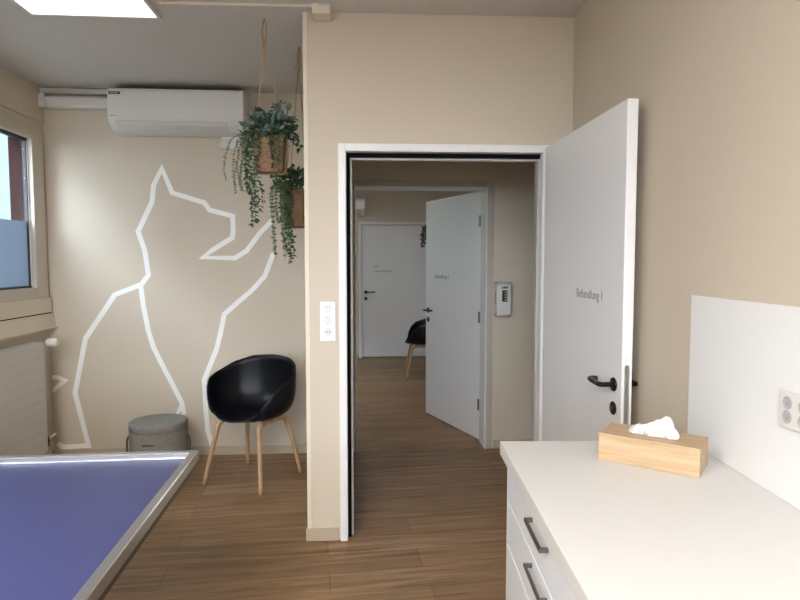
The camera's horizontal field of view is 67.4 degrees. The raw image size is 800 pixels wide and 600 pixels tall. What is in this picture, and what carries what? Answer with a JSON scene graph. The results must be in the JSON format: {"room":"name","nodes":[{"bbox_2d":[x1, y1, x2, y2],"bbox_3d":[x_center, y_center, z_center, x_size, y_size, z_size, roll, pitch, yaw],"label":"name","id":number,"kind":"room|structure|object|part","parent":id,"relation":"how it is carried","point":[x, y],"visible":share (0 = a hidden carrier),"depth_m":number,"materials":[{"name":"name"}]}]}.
{"room":"veterinary clinic","nodes":[
{"label":"veterinary clinic","id":0,"kind":"room"},
{"bbox_2d":[0,133,10,219],"bbox_3d":[-17.415,-6.401,15.975,10.600,14.400,24.600,2,4,28],"label":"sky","id":1,"kind":"structure","parent":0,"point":[5,209],"depth_m":17.09,"materials":[{"name":"grey"}]},
{"bbox_2d":[0,105,54,454],"bbox_3d":[-2.380,0.067,0.681,0.131,2.720,7.500,0,4,-4],"label":"wall","id":2,"kind":"structure","parent":0,"point":[42,335],"depth_m":4.37,"materials":[{"name":"beige paint"}]},
{"bbox_2d":[0,65,43,123],"bbox_3d":[-2.313,-1.169,0.658,0.012,0.250,7.400,0,4,-4],"label":"trim","id":3,"kind":"structure","parent":2,"relation":"attached to","point":[18,94],"depth_m":4.03,"materials":[{"name":"beige paint"}]},
{"bbox_2d":[0,113,47,301],"bbox_3d":[-2.585,-0.568,3.514,0.162,1.200,1.640,0,4,-4],"label":"window","id":4,"kind":"structure","parent":2,"relation":"in","point":[23,258],"depth_m":4.17,"materials":[{"name":"beige"}]},
{"bbox_3d":[-2.547,-0.558,3.480,0.023,1.035,1.425,0,4,-4],"label":"sash","id":5,"kind":"part","parent":4,"relation":"part of","materials":[{"name":"grey"}]},
{"bbox_2d":[0,312,51,321],"bbox_3d":[-2.307,0.320,0.788,0.030,0.008,7.270,0,4,-4],"label":"trim","id":6,"kind":"structure","parent":2,"relation":"attached to","point":[48,312],"depth_m":4.06,"materials":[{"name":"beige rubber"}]},
{"bbox_2d":[0,297,57,339],"bbox_3d":[-2.295,0.320,0.804,0.056,0.230,7.300,0,4,-4],"label":"trim","id":7,"kind":"structure","parent":2,"relation":"attached to","point":[12,328],"depth_m":4.05,"materials":[{"name":"beige wood"}]},
{"bbox_2d":[0,338,58,455],"bbox_3d":[-2.403,0.788,3.346,0.207,0.951,2.118,0,4,-4],"label":"radiator","id":8,"kind":"object","parent":2,"relation":"attached to","point":[23,405],"visible":0.82,"depth_m":3.85,"materials":[{"name":"white metal"}]},
{"bbox_2d":[43,93,534,453],"bbox_3d":[0.410,-0.190,4.738,6.370,2.720,0.201,0,4,-4],"label":"wall","id":9,"kind":"structure","parent":0,"point":[98,180],"depth_m":4.50,"materials":[{"name":"beige paint"}]},
{"bbox_2d":[38,93,106,109],"bbox_3d":[-2.309,-1.424,4.314,0.530,0.098,0.089,0,4,-4],"label":"pipe trunking","id":10,"kind":"object","parent":9,"relation":"attached to","point":[45,101],"visible":0.84,"depth_m":4.28,"materials":[{"name":"white plastic"}]},
{"bbox_2d":[40,88,106,95],"bbox_3d":[-2.319,-1.501,4.331,0.540,0.038,0.045,0,4,-4],"label":"duct","id":11,"kind":"object","parent":9,"relation":"attached to","point":[48,91],"visible":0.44,"depth_m":4.31,"materials":[{"name":"beige plastic"}]},
{"bbox_2d":[52,165,274,448],"bbox_3d":[-1.801,0.061,4.489,1.731,2.134,0.003,0,4,-4],"label":"mural","id":12,"kind":"object","parent":9,"relation":"attached to","point":[87,444],"visible":0.92,"depth_m":4.49,"materials":[{"name":"white paint"}]},
{"bbox_2d":[107,87,248,137],"bbox_3d":[-1.574,-1.343,4.301,0.930,0.302,0.232,0,4,-4],"label":"air conditioner","id":13,"kind":"object","parent":9,"relation":"attached to","point":[143,112],"visible":0.85,"depth_m":4.20,"materials":[{"name":"white plastic"}]},
{"bbox_2d":[115,87,222,89],"bbox_3d":[-1.575,-1.492,4.308,0.850,0.007,0.160,0,4,-4],"label":"grille","id":14,"kind":"object","parent":13,"relation":"attached to","point":[115,87],"depth_m":4.22,"materials":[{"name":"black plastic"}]},
{"bbox_3d":[-1.566,-1.360,4.189,0.922,0.193,0.009,0,4,-4],"label":"panel","id":15,"kind":"part","parent":13,"relation":"part of","materials":[{"name":"white plastic"}]},
{"bbox_2d":[57,444,306,454],"bbox_3d":[-1.542,1.151,4.572,2.060,0.066,0.013,0,4,-4],"label":"baseboard","id":16,"kind":"structure","parent":9,"relation":"attached to","point":[301,448],"depth_m":4.58,"materials":[{"name":"beige wood"}]},
{"bbox_2d":[220,137,240,148],"bbox_3d":[-1.252,-1.173,4.433,0.150,0.112,0.040,0,4,-4],"label":"receiver","id":17,"kind":"object","parent":9,"relation":"attached to","point":[224,141],"visible":0.61,"depth_m":4.42,"materials":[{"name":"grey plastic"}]},
{"bbox_2d":[352,180,493,451],"bbox_3d":[0.158,0.126,4.733,1.110,2.090,0.213,0,4,-4],"label":"door frame","id":18,"kind":"structure","parent":9,"relation":"attached to","point":[486,188],"depth_m":4.65,"materials":[{"name":"white paint"}]},
{"bbox_2d":[423,191,480,438],"bbox_3d":[0.470,0.109,5.343,0.173,2.032,0.998,-2,4,-24],"label":"door","id":19,"kind":"structure","parent":9,"relation":"in","point":[453,224],"depth_m":5.28,"materials":[{"name":"white laminate"}]},
{"bbox_2d":[494,282,510,316],"bbox_3d":[0.791,-0.005,4.626,0.116,0.265,0.102,0,4,-4],"label":"intercom","id":20,"kind":"object","parent":9,"relation":"attached to","point":[502,290],"visible":1,"depth_m":4.58,"materials":[{"name":"white plastic"}]},
{"bbox_2d":[493,439,530,448],"bbox_3d":[1.568,1.136,4.800,1.663,0.066,0.013,0,4,-4],"label":"baseboard","id":21,"kind":"structure","parent":9,"relation":"attached to","point":[496,443],"depth_m":4.74,"materials":[{"name":"beige wood"}]},
{"bbox_2d":[0,0,585,93],"bbox_3d":[0.516,-1.530,3.204,6.370,0.150,12.500,0,4,-4],"label":"ceiling","id":22,"kind":"structure","parent":0,"point":[191,47],"depth_m":3.38,"materials":[{"name":"white paint"}]},
{"bbox_2d":[10,0,161,19],"bbox_3d":[-1.514,-1.417,2.720,0.642,0.014,0.642,0,4,-4],"label":"recessed light","id":23,"kind":"object","parent":22,"relation":"in","point":[129,9],"visible":1,"depth_m":2.94,"materials":[{"name":"grey plastic"}]},
{"bbox_2d":[159,2,311,7],"bbox_3d":[-0.794,-1.431,2.907,0.733,0.010,0.015,0,4,-2],"label":"duct","id":24,"kind":"object","parent":22,"relation":"attached to","point":[160,3],"visible":1,"depth_m":2.90,"materials":[{"name":"beige"}]},
{"bbox_2d":[223,17,303,228],"bbox_3d":[-0.702,-0.909,3.084,0.419,1.074,0.254,0,4,0],"label":"hanging planter","id":25,"kind":"object","parent":22,"relation":"hanging from","point":[269,148],"visible":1,"depth_m":3.04,"materials":[{"name":"wicker"},{"name":"green leaf"},{"name":"natural rope"}]},
{"bbox_2d":[253,135,288,174],"bbox_3d":[-0.668,-0.747,3.109,0.156,0.178,0.156,0,4,0],"label":"basket","id":26,"kind":"object","parent":25,"relation":"on","point":[263,165],"depth_m":3.04,"materials":[{"name":"brown wicker"}]},
{"bbox_2d":[268,47,304,263],"bbox_3d":[-0.625,-0.839,3.486,0.271,1.265,0.239,0,4,0],"label":"hanging planter","id":27,"kind":"object","parent":22,"relation":"hanging from","point":[292,209],"visible":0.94,"depth_m":3.44,"materials":[{"name":"wicker"}]},
{"bbox_2d":[283,188,304,227],"bbox_3d":[-0.600,-0.535,3.523,0.172,0.220,0.172,0,4,0],"label":"basket","id":28,"kind":"object","parent":27,"relation":"on","point":[297,216],"depth_m":3.44,"materials":[{"name":"wicker"}]},
{"bbox_2d":[311,3,330,20],"bbox_3d":[-0.386,-1.415,2.952,0.090,0.048,0.096,0,4,-3],"label":"junction box","id":29,"kind":"object","parent":22,"relation":"attached to","point":[319,12],"visible":1,"depth_m":2.91,"materials":[{"name":"beige plastic"}]},
{"bbox_3d":[-0.386,-1.429,2.951,0.090,0.020,0.096,0,4,-3],"label":"lid","id":30,"kind":"part","parent":29,"relation":"part of","materials":[{"name":"beige plastic"}]},
{"bbox_2d":[317,0,326,4],"bbox_3d":[-0.375,-1.243,-0.086,0.040,0.008,5.985,0,4,0],"label":"duct","id":31,"kind":"object","parent":22,"relation":"attached to","point":[320,2],"visible":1,"depth_m":2.88,"materials":[{"name":"white paint"}]},
{"bbox_2d":[419,191,436,247],"bbox_3d":[0.373,-1.190,7.554,0.266,1.080,0.242,0,4,0],"label":"hanging planter","id":32,"kind":"object","parent":22,"relation":"hanging from","point":[423,231],"visible":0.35,"depth_m":7.50,"materials":[{"name":"wicker"}]},
{"bbox_2d":[103,356,506,599],"bbox_3d":[0.516,1.319,3.385,6.370,0.120,12.500,0,4,-4],"label":"floor","id":33,"kind":"structure","parent":0,"point":[430,502],"depth_m":3.37,"materials":[{"name":"brown wood"}]},
{"bbox_2d":[0,450,198,599],"bbox_3d":[-1.403,1.014,1.192,1.500,0.765,2.050,0,4,-6],"label":"table","id":34,"kind":"object","parent":33,"relation":"on","point":[71,524],"visible":1,"depth_m":1.74,"materials":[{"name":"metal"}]},
{"bbox_2d":[126,414,190,451],"bbox_3d":[-1.645,1.014,4.102,0.376,0.397,0.376,-4,5,-44],"label":"pouf","id":35,"kind":"object","parent":33,"relation":"on","point":[156,432],"visible":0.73,"depth_m":3.97,"materials":[{"name":"grey fabric"}]},
{"bbox_3d":[-1.645,0.844,4.091,0.377,0.055,0.377,-1,4,-8],"label":"lid","id":36,"kind":"part","parent":35,"relation":"part of","materials":[{"name":"grey fabric"}]},
{"bbox_2d":[202,354,301,495],"bbox_3d":[-0.991,0.809,4.067,0.632,0.818,0.494,2,4,24],"label":"armchair","id":37,"kind":"object","parent":33,"relation":"on","point":[254,388],"visible":1,"depth_m":4.18,"materials":[{"name":"black plastic"}]},
{"bbox_3d":[-1.204,1.000,4.030,0.067,0.440,0.254,3,5,41],"label":"leg","id":38,"kind":"part","parent":37,"relation":"part of","materials":[{"name":"brown wood"}]},
{"bbox_3d":[-1.104,0.986,4.253,0.067,0.440,0.254,0,4,7],"label":"leg","id":39,"kind":"part","parent":37,"relation":"part of","materials":[{"name":"brown wood"}]},
{"bbox_3d":[-0.886,1.009,3.889,0.067,0.440,0.254,0,4,7],"label":"leg","id":40,"kind":"part","parent":37,"relation":"part of","materials":[{"name":"brown wood"}]},
{"bbox_3d":[-0.786,0.995,4.112,0.067,0.440,0.254,3,5,41],"label":"leg","id":41,"kind":"part","parent":37,"relation":"part of","materials":[{"name":"brown wood"}]},
{"bbox_2d":[404,318,425,380],"bbox_3d":[0.309,0.581,7.672,0.494,0.818,0.632,0,4,-2],"label":"armchair","id":42,"kind":"object","parent":33,"relation":"on","point":[417,332],"visible":0.58,"depth_m":7.47,"materials":[{"name":"black plastic"}]},
{"bbox_3d":[0.172,0.758,7.853,0.254,0.440,0.067,1,4,15],"label":"leg","id":43,"kind":"part","parent":42,"relation":"part of","materials":[{"name":"brown wood"}]},
{"bbox_3d":[0.184,0.780,7.506,0.254,0.440,0.067,-1,4,-19],"label":"leg","id":44,"kind":"part","parent":42,"relation":"part of","materials":[{"name":"brown wood"}]},
{"bbox_2d":[506,468,575,599],"bbox_3d":[0.594,0.993,0.632,0.592,0.878,2.376,0,4,0],"label":"base cabinet","id":45,"kind":"object","parent":33,"relation":"on","point":[533,572],"visible":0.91,"depth_m":1.49,"materials":[{"name":"white lacquer"},{"name":"dark grey metal"}]},
{"bbox_3d":[0.605,0.918,1.809,0.570,0.878,0.018,0,4,0],"label":"panel","id":46,"kind":"part","parent":45,"relation":"part of","materials":[{"name":"white paint"}]},
{"bbox_3d":[0.328,0.887,1.394,0.018,0.273,0.798,0,4,0],"label":"drawer","id":47,"kind":"part","parent":45,"relation":"part of","materials":[{"name":"white"}]},
{"bbox_3d":[0.328,0.684,1.381,0.018,0.126,0.798,0,4,0],"label":"drawer","id":48,"kind":"part","parent":45,"relation":"part of","materials":[{"name":"white"}]},
{"bbox_3d":[0.308,0.646,1.373,0.020,0.010,0.160,0,4,0],"label":"handle","id":49,"kind":"part","parent":45,"relation":"part of","materials":[{"name":"silver metal"}]},
{"bbox_3d":[0.308,0.533,1.366,0.020,0.010,0.160,0,4,0],"label":"handle","id":50,"kind":"part","parent":45,"relation":"part of","materials":[{"name":"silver metal"}]},
{"bbox_2d":[500,441,799,599],"bbox_3d":[0.600,0.532,0.618,0.584,0.041,2.467,0,4,0],"label":"countertop","id":51,"kind":"structure","parent":45,"relation":"on","point":[613,530],"depth_m":1.25,"materials":[{"name":"white laminate"}]},
{"bbox_2d":[598,416,708,477],"bbox_3d":[0.695,0.381,1.650,0.257,0.130,0.130,3,4,36],"label":"tissue box","id":52,"kind":"object","parent":51,"relation":"on","point":[656,445],"visible":1,"depth_m":1.61,"materials":[{"name":"brown wood"}]},
{"bbox_3d":[0.695,0.374,1.650,0.257,0.008,0.130,3,4,36],"label":"lid","id":53,"kind":"part","parent":52,"relation":"part of","materials":[{"name":"brown wood"}]},
{"bbox_2d":[356,190,478,353],"bbox_3d":[0.078,-0.474,9.242,6.370,2.720,0.150,0,4,-4],"label":"wall","id":54,"kind":"structure","parent":0,"point":[380,206],"depth_m":9.10,"materials":[{"name":"beige paint"}]},
{"bbox_2d":[356,198,364,215],"bbox_3d":[-0.971,-1.387,8.929,0.900,0.250,0.204,0,4,-4],"label":"air conditioner","id":55,"kind":"object","parent":54,"relation":"attached to","point":[360,202],"visible":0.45,"depth_m":8.86,"materials":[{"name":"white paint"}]},
{"bbox_2d":[358,222,425,357],"bbox_3d":[-0.089,-0.152,9.218,1.090,2.080,0.113,0,4,-4],"label":"door frame","id":56,"kind":"structure","parent":54,"relation":"attached to","point":[359,223],"depth_m":9.11,"materials":[{"name":"white paint"}]},
{"bbox_2d":[362,225,425,356],"bbox_3d":[-0.087,-0.132,9.193,0.994,2.019,0.107,0,4,-4],"label":"door","id":57,"kind":"structure","parent":54,"relation":"in","point":[393,257],"depth_m":9.20,"materials":[{"name":"white laminate"}]},
{"bbox_2d":[306,12,574,540],"bbox_3d":[1.555,-0.095,3.236,4.112,2.720,0.120,0,4,-3],"label":"wall","id":58,"kind":"structure","parent":0,"point":[373,77],"depth_m":3.07,"materials":[{"name":"beige paint"}]},
{"bbox_2d":[302,12,311,527],"bbox_3d":[-0.479,-0.121,3.139,0.022,2.653,0.109,0,4,-3],"label":"trim","id":59,"kind":"structure","parent":58,"relation":"attached to","point":[305,68],"depth_m":3.08,"materials":[{"name":"beige"}]},
{"bbox_2d":[320,301,335,340],"bbox_3d":[-0.372,0.108,3.100,0.078,0.202,0.016,0,4,-3],"label":"light switch","id":60,"kind":"object","parent":58,"relation":"attached to","point":[327,308],"visible":1,"depth_m":3.09,"materials":[{"name":"white plastic"}]},
{"bbox_2d":[324,328,331,335],"bbox_3d":[-0.373,0.167,3.102,0.043,0.043,0.002,0,4,-3],"label":"socket","id":61,"kind":"object","parent":60,"relation":"attached to","point":[327,331],"depth_m":3.10,"materials":[{"name":"white plastic"}]},
{"bbox_2d":[338,143,549,540],"bbox_3d":[0.228,0.233,3.193,1.092,2.071,0.135,0,4,-3],"label":"door frame","id":62,"kind":"structure","parent":58,"relation":"attached to","point":[347,152],"depth_m":3.13,"materials":[{"name":"white paint"}]},
{"bbox_2d":[542,98,638,440],"bbox_3d":[0.791,0.274,2.650,0.164,2.042,0.934,0,4,-4],"label":"door","id":63,"kind":"structure","parent":58,"relation":"in","point":[590,191],"depth_m":2.48,"materials":[{"name":"white laminate"}]},
{"bbox_3d":[0.768,0.314,2.299,0.067,0.052,0.152,0,4,-4],"label":"handle","id":64,"kind":"part","parent":63,"relation":"part of","materials":[{"name":"black metal"}]},
{"bbox_3d":[0.829,0.365,2.198,0.018,0.254,0.002,0,4,-4],"label":"lock plate","id":65,"kind":"part","parent":63,"relation":"part of","materials":[{"name":"silver metal"}]},
{"bbox_3d":[0.870,0.313,2.306,0.058,0.052,0.152,0,4,-4],"label":"handle","id":66,"kind":"part","parent":63,"relation":"part of","materials":[{"name":"black metal"}]},
{"bbox_2d":[572,0,799,433],"bbox_3d":[0.967,0.108,0.034,0.147,2.720,6.255,0,4,0],"label":"wall","id":67,"kind":"structure","parent":0,"point":[716,83],"depth_m":1.83,"materials":[{"name":"beige paint"}]},
{"bbox_2d":[687,295,799,509],"bbox_3d":[0.889,0.287,0.605,0.006,0.450,2.472,0,4,0],"label":"panel","id":68,"kind":"object","parent":67,"relation":"attached to","point":[742,353],"visible":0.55,"depth_m":1.53,"materials":[{"name":"white paint"}]},
{"bbox_2d":[779,389,799,432],"bbox_3d":[0.880,0.251,1.325,0.009,0.084,0.130,0,4,0],"label":"wall socket","id":69,"kind":"object","parent":68,"relation":"attached to","point":[789,404],"visible":1,"depth_m":1.35,"materials":[{"name":"white plastic"}]},
{"bbox_2d":[782,410,790,422],"bbox_3d":[0.877,0.265,1.360,0.002,0.030,0.030,0,4,0],"label":"socket","id":70,"kind":"object","parent":69,"relation":"attached to","point":[786,414],"depth_m":1.36,"materials":[{"name":"grey plastic"}]},
{"bbox_2d":[783,396,791,408],"bbox_3d":[0.877,0.233,1.358,0.002,0.030,0.030,0,4,0],"label":"socket","id":71,"kind":"object","parent":69,"relation":"attached to","point":[787,400],"depth_m":1.36,"materials":[{"name":"grey plastic"}]}
]}

